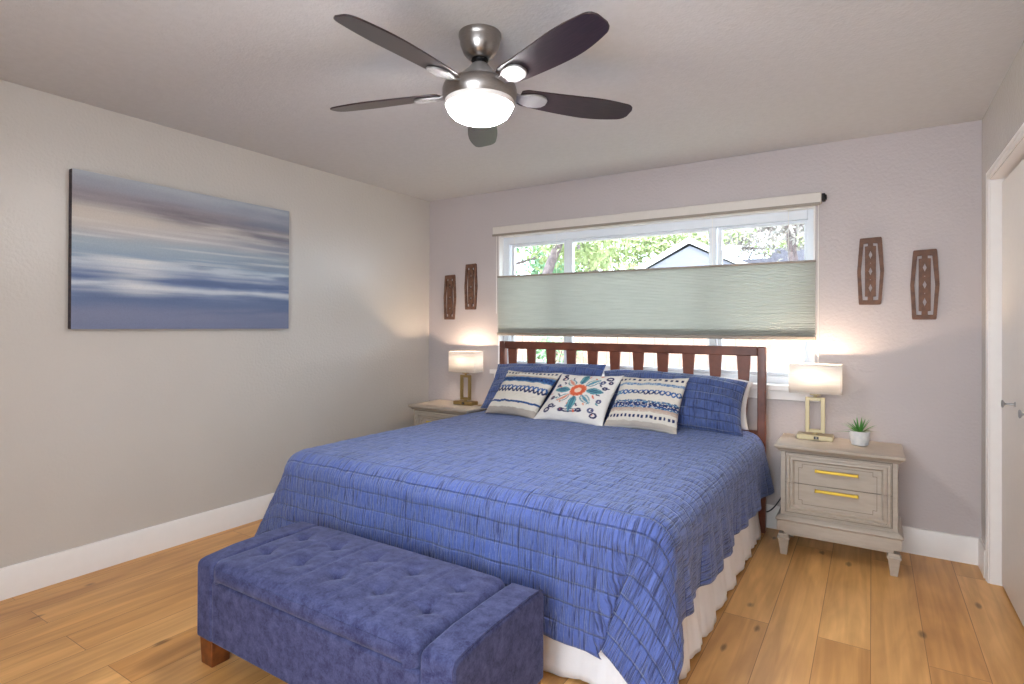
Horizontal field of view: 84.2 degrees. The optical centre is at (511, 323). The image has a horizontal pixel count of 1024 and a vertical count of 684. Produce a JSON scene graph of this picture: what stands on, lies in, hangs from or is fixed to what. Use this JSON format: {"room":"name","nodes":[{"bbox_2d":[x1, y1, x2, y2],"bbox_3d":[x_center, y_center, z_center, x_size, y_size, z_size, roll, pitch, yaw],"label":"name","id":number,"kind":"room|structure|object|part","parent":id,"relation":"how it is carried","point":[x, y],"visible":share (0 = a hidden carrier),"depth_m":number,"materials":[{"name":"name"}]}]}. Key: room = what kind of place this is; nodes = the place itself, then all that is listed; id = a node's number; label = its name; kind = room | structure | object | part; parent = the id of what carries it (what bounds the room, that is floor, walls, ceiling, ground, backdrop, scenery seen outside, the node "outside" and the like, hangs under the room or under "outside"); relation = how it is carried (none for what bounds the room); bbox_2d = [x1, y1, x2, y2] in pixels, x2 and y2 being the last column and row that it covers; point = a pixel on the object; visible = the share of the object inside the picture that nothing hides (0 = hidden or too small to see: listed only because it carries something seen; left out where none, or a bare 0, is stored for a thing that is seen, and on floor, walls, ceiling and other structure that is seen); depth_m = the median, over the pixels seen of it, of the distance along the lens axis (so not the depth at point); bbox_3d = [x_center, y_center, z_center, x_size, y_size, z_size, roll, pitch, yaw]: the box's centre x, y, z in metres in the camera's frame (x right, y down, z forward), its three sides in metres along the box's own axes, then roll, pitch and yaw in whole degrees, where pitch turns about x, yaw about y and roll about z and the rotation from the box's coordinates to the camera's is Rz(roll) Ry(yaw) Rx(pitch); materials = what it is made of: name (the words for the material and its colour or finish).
{"room":"bedroom","nodes":[
{"label":"bedroom","id":0,"kind":"room"},
{"bbox_2d":[0,79,429,567],"bbox_3d":[-2.061,0.082,3.317,0.140,2.440,4.890,0,0,32],"label":"wall","id":1,"kind":"structure","parent":0,"point":[105,433],"depth_m":3.32,"materials":[{"name":"paint"}]},
{"bbox_2d":[0,493,273,600],"bbox_3d":[-2.038,1.228,3.212,0.015,0.148,4.750,0,0,32],"label":"baseboard","id":2,"kind":"structure","parent":1,"relation":"attached to","point":[41,572],"depth_m":3.08,"materials":[{"name":"paint"}]},
{"bbox_2d":[68,168,288,328],"bbox_3d":[-1.900,-0.373,3.400,0.040,0.812,1.262,0,0,32],"label":"canvas painting","id":3,"kind":"object","parent":1,"relation":"attached to","point":[141,255],"visible":1,"depth_m":3.26},
{"bbox_2d":[0,0,1023,201],"bbox_3d":[-0.253,-1.195,1.911,4.695,0.120,6.240,0,0,32],"label":"ceiling","id":4,"kind":"structure","parent":0,"point":[701,80],"depth_m":2.56,"materials":[{"name":"paint"}]},
{"bbox_2d":[330,11,631,146],"bbox_3d":[-0.160,-0.960,2.190,1.279,0.347,1.239,0,0,32],"label":"ceiling fan","id":5,"kind":"object","parent":4,"relation":"hanging from","point":[480,97],"visible":1,"depth_m":2.12,"materials":[{"name":"silver metal"}]},
{"bbox_3d":[-0.526,-0.909,2.341,0.502,0.006,0.141,0,13,17],"label":"blade","id":6,"kind":"part","parent":5,"relation":"part of","materials":[{"name":"brown wood"}]},
{"bbox_3d":[-0.362,-0.910,1.880,0.141,0.006,0.502,16,9,34],"label":"blade","id":7,"kind":"part","parent":5,"relation":"part of","materials":[{"name":"brown wood"}]},
{"bbox_3d":[-0.127,-0.978,2.224,0.188,0.094,0.188,0,0,32],"label":"motor","id":8,"kind":"part","parent":5,"relation":"part of","materials":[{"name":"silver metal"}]},
{"bbox_3d":[-0.127,-0.820,2.223,0.253,0.067,0.253,0,0,32],"label":"lamp shade","id":9,"kind":"part","parent":5,"relation":"part of","materials":[{"name":"white glass"}]},
{"bbox_3d":[-0.139,-0.906,2.639,0.141,0.006,0.502,-13,0,-1],"label":"blade","id":10,"kind":"part","parent":5,"relation":"part of","materials":[{"name":"brown wood"}]},
{"bbox_3d":[0.127,-0.908,1.894,0.141,0.006,0.502,16,-10,-35],"label":"blade","id":11,"kind":"part","parent":5,"relation":"part of","materials":[{"name":"brown wood"}]},
{"bbox_3d":[0.265,-0.905,2.363,0.502,0.006,0.141,0,-13,-19],"label":"blade","id":12,"kind":"part","parent":5,"relation":"part of","materials":[{"name":"brown wood"}]},
{"bbox_2d":[0,519,1023,683],"bbox_3d":[-0.172,1.356,2.048,4.695,0.100,4.990,0,0,32],"label":"floor","id":13,"kind":"structure","parent":0,"point":[819,612],"depth_m":2.47,"materials":[{"name":"brown wood"}]},
{"bbox_2d":[197,521,543,683],"bbox_3d":[-0.554,1.088,2.034,1.249,0.432,0.511,0,0,32],"label":"storage bench","id":14,"kind":"object","parent":13,"relation":"on","point":[302,602],"visible":1,"depth_m":1.86,"materials":[{"name":"blue fabric"}]},
{"bbox_3d":[-1.143,1.249,2.185,0.081,0.106,0.080,0,0,32],"label":"leg","id":15,"kind":"part","parent":14,"relation":"part of","materials":[{"name":"brown wood"}]},
{"bbox_3d":[-1.034,1.043,2.349,0.100,0.310,0.494,0,0,32],"label":"arm","id":16,"kind":"part","parent":14,"relation":"part of","materials":[{"name":"blue fabric"}]},
{"bbox_3d":[-0.073,1.045,1.739,0.122,0.310,0.494,0,0,32],"label":"arm","id":17,"kind":"part","parent":14,"relation":"part of","materials":[{"name":"blue fabric"}]},
{"bbox_2d":[408,400,486,425],"bbox_3d":[-0.509,1.003,4.783,0.620,0.627,0.422,0,0,32],"label":"nightstand","id":18,"kind":"object","parent":13,"relation":"on","point":[424,412],"visible":0.08,"depth_m":4.68,"materials":[{"name":"paint"}]},
{"bbox_3d":[-0.599,0.816,4.640,0.506,0.166,0.006,0,0,32],"label":"drawer","id":19,"kind":"part","parent":18,"relation":"part of","materials":[{"name":"paint"}]},
{"bbox_3d":[-0.605,0.818,4.631,0.500,0.163,0.014,0,0,32],"label":"frame moulding","id":20,"kind":"part","parent":18,"relation":"part of","materials":[{"name":"paint"}]},
{"bbox_2d":[449,351,482,405],"bbox_3d":[-0.393,0.465,4.814,0.277,0.450,0.134,0,0,32],"label":"table lamp","id":21,"kind":"object","parent":18,"relation":"on","point":[467,362],"visible":1,"depth_m":4.77,"materials":[{"name":"white fabric"}]},
{"bbox_3d":[-0.394,0.545,4.814,0.104,0.210,0.022,0,0,32],"label":"frame","id":22,"kind":"part","parent":21,"relation":"part of","materials":[{"name":"gold metal"}]},
{"bbox_3d":[-0.393,0.327,4.815,0.276,0.170,0.132,0,0,32],"label":"lamp shade","id":23,"kind":"part","parent":21,"relation":"part of","materials":[{"name":"fabric"}]},
{"bbox_2d":[499,341,766,532],"bbox_3d":[0.229,0.727,3.286,2.012,1.172,2.002,0,0,32],"label":"headboard","id":24,"kind":"object","parent":13,"relation":"on","point":[743,353],"visible":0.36,"depth_m":3.87,"materials":[{"name":"brown wood"}]},
{"bbox_3d":[-0.074,0.732,4.638,0.050,1.172,0.045,0,0,32],"label":"headboard post","id":25,"kind":"part","parent":24,"relation":"part of","materials":[{"name":"brown wood"}]},
{"bbox_2d":[255,410,773,683],"bbox_3d":[0.125,0.979,3.280,2.379,0.660,2.211,0,0,32],"label":"bedspread","id":26,"kind":"object","parent":24,"relation":"on","point":[619,530],"visible":0.88,"depth_m":2.35,"materials":[{"name":"blue fabric"}]},
{"bbox_2d":[485,370,561,418],"bbox_3d":[0.075,0.509,4.092,0.546,0.315,0.243,0,0,32],"label":"throw pillow","id":27,"kind":"object","parent":26,"relation":"on","point":[523,394],"visible":1,"depth_m":4.03,"materials":[{"name":"fabric"}]},
{"bbox_2d":[481,363,605,411],"bbox_3d":[0.209,0.479,4.223,0.978,0.370,0.249,0,0,32],"label":"pillow sham","id":28,"kind":"object","parent":26,"relation":"on","point":[502,369],"visible":0.34,"depth_m":4.21,"materials":[{"name":"blue fabric"}]},
{"bbox_2d":[533,374,622,425],"bbox_3d":[0.441,0.507,3.844,0.580,0.318,0.239,0,0,32],"label":"throw pillow","id":29,"kind":"object","parent":26,"relation":"on","point":[577,399],"visible":1,"depth_m":3.78,"materials":[{"name":"fabric"}]},
{"bbox_2d":[604,376,688,433],"bbox_3d":[0.848,0.506,3.603,0.495,0.327,0.239,0,0,32],"label":"throw pillow","id":30,"kind":"object","parent":26,"relation":"on","point":[640,403],"visible":1,"depth_m":3.54,"materials":[{"name":"fabric"}]},
{"bbox_2d":[604,369,747,436],"bbox_3d":[1.015,0.500,3.706,0.965,0.363,0.287,0,0,32],"label":"pillow sham","id":31,"kind":"object","parent":26,"relation":"on","point":[708,403],"visible":0.57,"depth_m":3.51,"materials":[{"name":"blue fabric"}]},
{"bbox_2d":[722,377,752,429],"bbox_3d":[1.070,0.498,3.810,1.018,0.325,0.160,0,0,32],"label":"bed pillow","id":32,"kind":"object","parent":26,"relation":"on","point":[744,426],"visible":0.06,"depth_m":3.55,"materials":[{"name":"white fabric"}]},
{"bbox_3d":[0.756,0.177,4.114,1.912,0.060,0.035,0,0,32],"label":"rail","id":33,"kind":"part","parent":24,"relation":"part of","materials":[{"name":"brown wood"}]},
{"bbox_2d":[543,512,760,683],"bbox_3d":[0.189,1.131,3.242,2.020,0.356,1.974,0,0,32],"label":"bed skirt","id":34,"kind":"object","parent":24,"relation":"hanging from","point":[560,659],"visible":0.2,"depth_m":2.22,"materials":[{"name":"fabric"}]},
{"bbox_3d":[0.754,0.712,4.112,1.912,0.065,0.035,0,0,32],"label":"rail","id":35,"kind":"part","parent":24,"relation":"part of","materials":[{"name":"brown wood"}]},
{"bbox_3d":[1.582,0.735,3.586,0.050,1.172,0.045,0,0,32],"label":"headboard post","id":36,"kind":"part","parent":24,"relation":"part of","materials":[{"name":"brown wood"}]},
{"bbox_2d":[774,433,905,576],"bbox_3d":[1.870,1.008,3.248,0.620,0.627,0.422,0,0,32],"label":"nightstand","id":37,"kind":"object","parent":13,"relation":"on","point":[839,491],"visible":1,"depth_m":3.09,"materials":[{"name":"paint"}]},
{"bbox_2d":[789,363,841,441],"bbox_3d":[1.818,0.470,3.396,0.277,0.450,0.134,0,0,32],"label":"table lamp","id":38,"kind":"object","parent":37,"relation":"on","point":[814,379],"visible":1,"depth_m":3.36,"materials":[{"name":"white fabric"}]},
{"bbox_3d":[1.818,0.549,3.396,0.104,0.210,0.022,0,0,32],"label":"frame","id":39,"kind":"part","parent":38,"relation":"part of","materials":[{"name":"beige metal"}]},
{"bbox_3d":[1.819,0.332,3.397,0.276,0.170,0.132,0,0,32],"label":"lamp shade","id":40,"kind":"part","parent":38,"relation":"part of","materials":[{"name":"fabric"}]},
{"bbox_3d":[1.767,0.928,3.086,0.206,0.018,0.038,0,0,32],"label":"handle","id":41,"kind":"part","parent":37,"relation":"part of","materials":[{"name":"gold metal"}]},
{"bbox_3d":[1.768,0.818,3.086,0.206,0.018,0.038,0,0,32],"label":"handle","id":42,"kind":"part","parent":37,"relation":"part of","materials":[{"name":"gold metal"}]},
{"bbox_3d":[1.778,0.991,3.104,0.506,0.166,0.006,0,0,32],"label":"drawer","id":43,"kind":"part","parent":37,"relation":"part of","materials":[{"name":"paint"}]},
{"bbox_3d":[1.772,0.989,3.095,0.500,0.163,0.014,0,0,32],"label":"frame moulding","id":44,"kind":"part","parent":37,"relation":"part of","materials":[{"name":"paint"}]},
{"bbox_3d":[1.773,0.822,3.095,0.500,0.163,0.014,0,0,32],"label":"frame moulding","id":45,"kind":"part","parent":37,"relation":"part of","materials":[{"name":"paint"}]},
{"bbox_3d":[1.779,0.821,3.105,0.506,0.166,0.006,0,0,32],"label":"drawer","id":46,"kind":"part","parent":37,"relation":"part of","materials":[{"name":"paint"}]},
{"bbox_3d":[1.871,1.139,3.251,0.607,0.088,0.411,0,0,32],"label":"moulding","id":47,"kind":"part","parent":37,"relation":"part of","materials":[{"name":"paint"}]},
{"bbox_2d":[833,418,876,445],"bbox_3d":[1.979,0.611,3.238,0.202,0.166,0.212,0,0,-38],"label":"potted plant","id":48,"kind":"object","parent":37,"relation":"on","point":[858,435],"visible":1,"depth_m":3.20,"materials":[{"name":"green plant"}]},
{"bbox_3d":[1.983,0.654,3.231,0.102,0.081,0.102,0,0,32],"label":"pot","id":49,"kind":"part","parent":48,"relation":"part of","materials":[{"name":"white ceramic"}]},
{"bbox_2d":[429,120,981,537],"bbox_3d":[1.194,0.101,4.062,4.555,2.440,0.140,0,0,32],"label":"wall","id":50,"kind":"structure","parent":0,"point":[918,381],"depth_m":3.39,"materials":[{"name":"beige paint"}]},
{"bbox_2d":[444,275,455,319],"bbox_3d":[-0.558,-0.234,5.086,0.135,0.400,0.014,0,0,32],"label":"wall plaque","id":51,"kind":"object","parent":50,"relation":"attached to","point":[449,286],"visible":1,"depth_m":5.08,"materials":[{"name":"brown wood"}]},
{"bbox_2d":[464,263,477,309],"bbox_3d":[-0.360,-0.320,4.961,0.135,0.400,0.014,0,0,32],"label":"wall plaque","id":52,"kind":"object","parent":50,"relation":"attached to","point":[471,275],"visible":1,"depth_m":4.95,"materials":[{"name":"brown wood"}]},
{"bbox_2d":[490,205,820,401],"bbox_3d":[0.893,-0.126,4.184,2.495,1.228,0.110,0,0,32],"label":"trim","id":53,"kind":"structure","parent":50,"relation":"attached to","point":[774,391],"depth_m":3.78,"materials":[{"name":"paint"}]},
{"bbox_2d":[503,209,812,383],"bbox_3d":[0.939,-0.172,4.256,2.385,1.135,0.060,0,0,32],"label":"window","id":54,"kind":"structure","parent":50,"relation":"in","point":[805,217],"depth_m":4.03,"materials":[{"name":"plastic"}]},
{"bbox_3d":[0.227,-0.163,4.720,0.533,1.013,0.031,0,0,32],"label":"sash","id":55,"kind":"part","parent":54,"relation":"part of","materials":[{"name":"plastic"}]},
{"bbox_3d":[0.939,-0.162,4.261,1.118,1.013,0.043,0,0,32],"label":"sash","id":56,"kind":"part","parent":54,"relation":"part of","materials":[{"name":"plastic"}]},
{"bbox_2d":[492,192,826,363],"bbox_3d":[0.888,-0.269,4.137,2.467,1.078,0.065,0,0,32],"label":"window blind","id":57,"kind":"object","parent":54,"relation":"attached to","point":[764,300],"visible":1,"depth_m":3.98,"materials":[{"name":"fabric"}]},
{"bbox_3d":[-0.131,-0.413,4.790,0.004,0.662,0.004,0,0,32],"label":"lift cord","id":58,"kind":"part","parent":57,"relation":"part of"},
{"bbox_3d":[0.020,-0.570,4.687,0.003,0.348,0.003,0,0,32],"label":"lift cord","id":59,"kind":"part","parent":57,"relation":"part of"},
{"bbox_3d":[0.881,-0.387,4.139,2.368,0.014,0.030,0,0,32],"label":"rail","id":60,"kind":"part","parent":57,"relation":"part of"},
{"bbox_3d":[0.879,0.092,4.137,2.368,0.024,0.036,0,0,32],"label":"rail","id":61,"kind":"part","parent":57,"relation":"part of","materials":[{"name":"white plastic"}]},
{"bbox_3d":[1.358,-0.567,3.837,0.003,0.348,0.003,0,0,32],"label":"lift cord","id":62,"kind":"part","parent":57,"relation":"part of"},
{"bbox_3d":[1.750,-0.566,3.587,0.003,0.348,0.003,0,0,32],"label":"lift cord","id":63,"kind":"part","parent":57,"relation":"part of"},
{"bbox_3d":[1.894,-0.234,3.502,0.004,1.012,0.004,0,0,32],"label":"lift cord","id":64,"kind":"part","parent":57,"relation":"part of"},
{"bbox_3d":[1.676,-0.160,3.799,0.568,1.013,0.031,0,0,32],"label":"sash","id":65,"kind":"part","parent":54,"relation":"part of","materials":[{"name":"plastic"}]},
{"bbox_2d":[857,237,883,304],"bbox_3d":[2.136,-0.311,3.375,0.135,0.400,0.014,0,0,32],"label":"wall plaque","id":66,"kind":"object","parent":50,"relation":"attached to","point":[878,240],"visible":1,"depth_m":3.37,"materials":[{"name":"brown wood"}]},
{"bbox_2d":[766,504,979,564],"bbox_3d":[0.894,1.246,4.153,3.955,0.148,0.015,0,0,32],"label":"baseboard","id":67,"kind":"structure","parent":50,"relation":"attached to","point":[924,542],"depth_m":3.19,"materials":[{"name":"paint"}]},
{"bbox_2d":[910,249,939,319],"bbox_3d":[2.356,-0.221,3.234,0.135,0.400,0.014,0,0,32],"label":"wall plaque","id":68,"kind":"object","parent":50,"relation":"attached to","point":[925,260],"visible":1,"depth_m":3.23,"materials":[{"name":"brown wood"}]},
{"bbox_2d":[981,41,1023,543],"bbox_3d":[1.552,0.089,0.938,0.600,2.440,4.750,0,0,32],"label":"wall","id":69,"kind":"structure","parent":0,"point":[1004,116],"depth_m":2.85,"materials":[{"name":"paint"}]},
{"bbox_2d":[978,538,984,577],"bbox_3d":[2.507,1.249,3.018,0.015,0.148,0.200,0,0,32],"label":"baseboard","id":70,"kind":"structure","parent":69,"relation":"attached to","point":[981,546],"depth_m":3.00,"materials":[{"name":"paint"}]},
{"bbox_2d":[985,123,1023,585],"bbox_3d":[1.882,0.265,1.934,0.111,2.101,2.280,0,0,32],"label":"trim","id":71,"kind":"structure","parent":69,"relation":"attached to","point":[993,531],"depth_m":2.87,"materials":[{"name":"paint"}]},
{"bbox_2d":[1001,159,1023,626],"bbox_3d":[2.312,0.298,2.624,0.085,2.021,0.539,0,0,32],"label":"door","id":72,"kind":"structure","parent":69,"relation":"in","point":[1012,401],"depth_m":2.61,"materials":[{"name":"paint"}]},
{"bbox_3d":[2.268,0.370,2.588,0.050,0.036,0.036,0,0,32],"label":"knob","id":73,"kind":"part","parent":72,"relation":"part of","materials":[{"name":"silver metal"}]},
{"bbox_2d":[1018,410,1023,417],"bbox_3d":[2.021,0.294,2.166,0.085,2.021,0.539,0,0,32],"label":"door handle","id":74,"kind":"structure","parent":69,"relation":"in","point":[1020,414],"depth_m":2.28,"materials":[{"name":"metal"}]},
{"label":"outside","id":75,"kind":"structure","parent":0,"visible":0},
{"bbox_3d":[6.896,1.661,13.555,32.000,0.100,21.700,0,0,32],"label":"lawn","id":76,"kind":"structure","parent":75,"visible":0},
{"bbox_2d":[516,243,578,264],"bbox_3d":[-0.276,-1.312,11.851,3.964,5.766,2.972,0,0,14],"label":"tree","id":77,"kind":"object","parent":76,"relation":"on","point":[533,258],"visible":0.02,"depth_m":12.12,"materials":[{"name":"green plant"}]},
{"bbox_2d":[516,245,580,274],"bbox_3d":[0.765,-0.222,12.750,2.687,3.605,2.122,0,0,-18],"label":"tree","id":78,"kind":"object","parent":76,"relation":"on","point":[536,261],"visible":0.12,"depth_m":12.35,"materials":[{"name":"green plant"}]},
{"bbox_2d":[520,336,585,362],"bbox_3d":[0.672,0.725,9.167,1.020,1.675,0.841,0,0,-25],"label":"tree","id":79,"kind":"object","parent":76,"relation":"on","point":[542,357],"visible":0.13,"depth_m":9.05,"materials":[{"name":"green plant"}]},
{"bbox_2d":[516,239,633,273],"bbox_3d":[0.999,-0.774,10.390,3.406,4.695,3.578,0,0,-25],"label":"tree","id":80,"kind":"object","parent":76,"relation":"on","point":[556,251],"visible":0.09,"depth_m":10.81,"materials":[{"name":"green plant"}]},
{"bbox_2d":[521,229,764,271],"bbox_3d":[3.115,-0.918,14.631,7.019,5.053,3.472,0,0,25],"label":"tree","id":81,"kind":"object","parent":76,"relation":"on","point":[641,245],"visible":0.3,"depth_m":14.07,"materials":[{"name":"green plant"}]},
{"bbox_2d":[516,336,803,372],"bbox_3d":[3.066,0.724,8.271,8.000,1.590,0.060,0,0,32],"label":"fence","id":82,"kind":"object","parent":76,"relation":"on","point":[780,353],"visible":0.02,"depth_m":8.43,"materials":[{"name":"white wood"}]},
{"bbox_2d":[606,237,766,368],"bbox_3d":[5.151,-0.100,14.216,5.000,3.410,5.280,0,0,32],"label":"neighbor house","id":83,"kind":"structure","parent":76,"relation":"on","point":[689,252],"depth_m":12.11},
{"bbox_2d":[660,226,803,258],"bbox_3d":[8.454,-1.485,19.971,7.908,6.283,6.868,0,0,14],"label":"tree","id":84,"kind":"object","parent":76,"relation":"on","point":[740,246],"visible":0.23,"depth_m":19.72,"materials":[{"name":"green plant"}]},
{"bbox_2d":[725,248,803,263],"bbox_3d":[9.078,-0.087,14.931,6.800,3.430,4.860,0,0,32],"label":"house","id":85,"kind":"structure","parent":76,"relation":"on","point":[774,257],"depth_m":13.80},
{"bbox_2d":[753,224,803,362],"bbox_3d":[4.881,-0.604,10.001,2.003,4.383,2.270,0,0,-40],"label":"tree","id":86,"kind":"object","parent":76,"relation":"on","point":[793,229],"visible":0.22,"depth_m":9.84,"materials":[{"name":"green plant"}]},
{"bbox_2d":[756,232,803,255],"bbox_3d":[9.939,-0.683,18.244,4.029,4.659,2.033,0,0,32],"label":"tree","id":87,"kind":"object","parent":76,"relation":"on","point":[802,241],"visible":0.06,"depth_m":18.68,"materials":[{"name":"green plant"}]}
]}

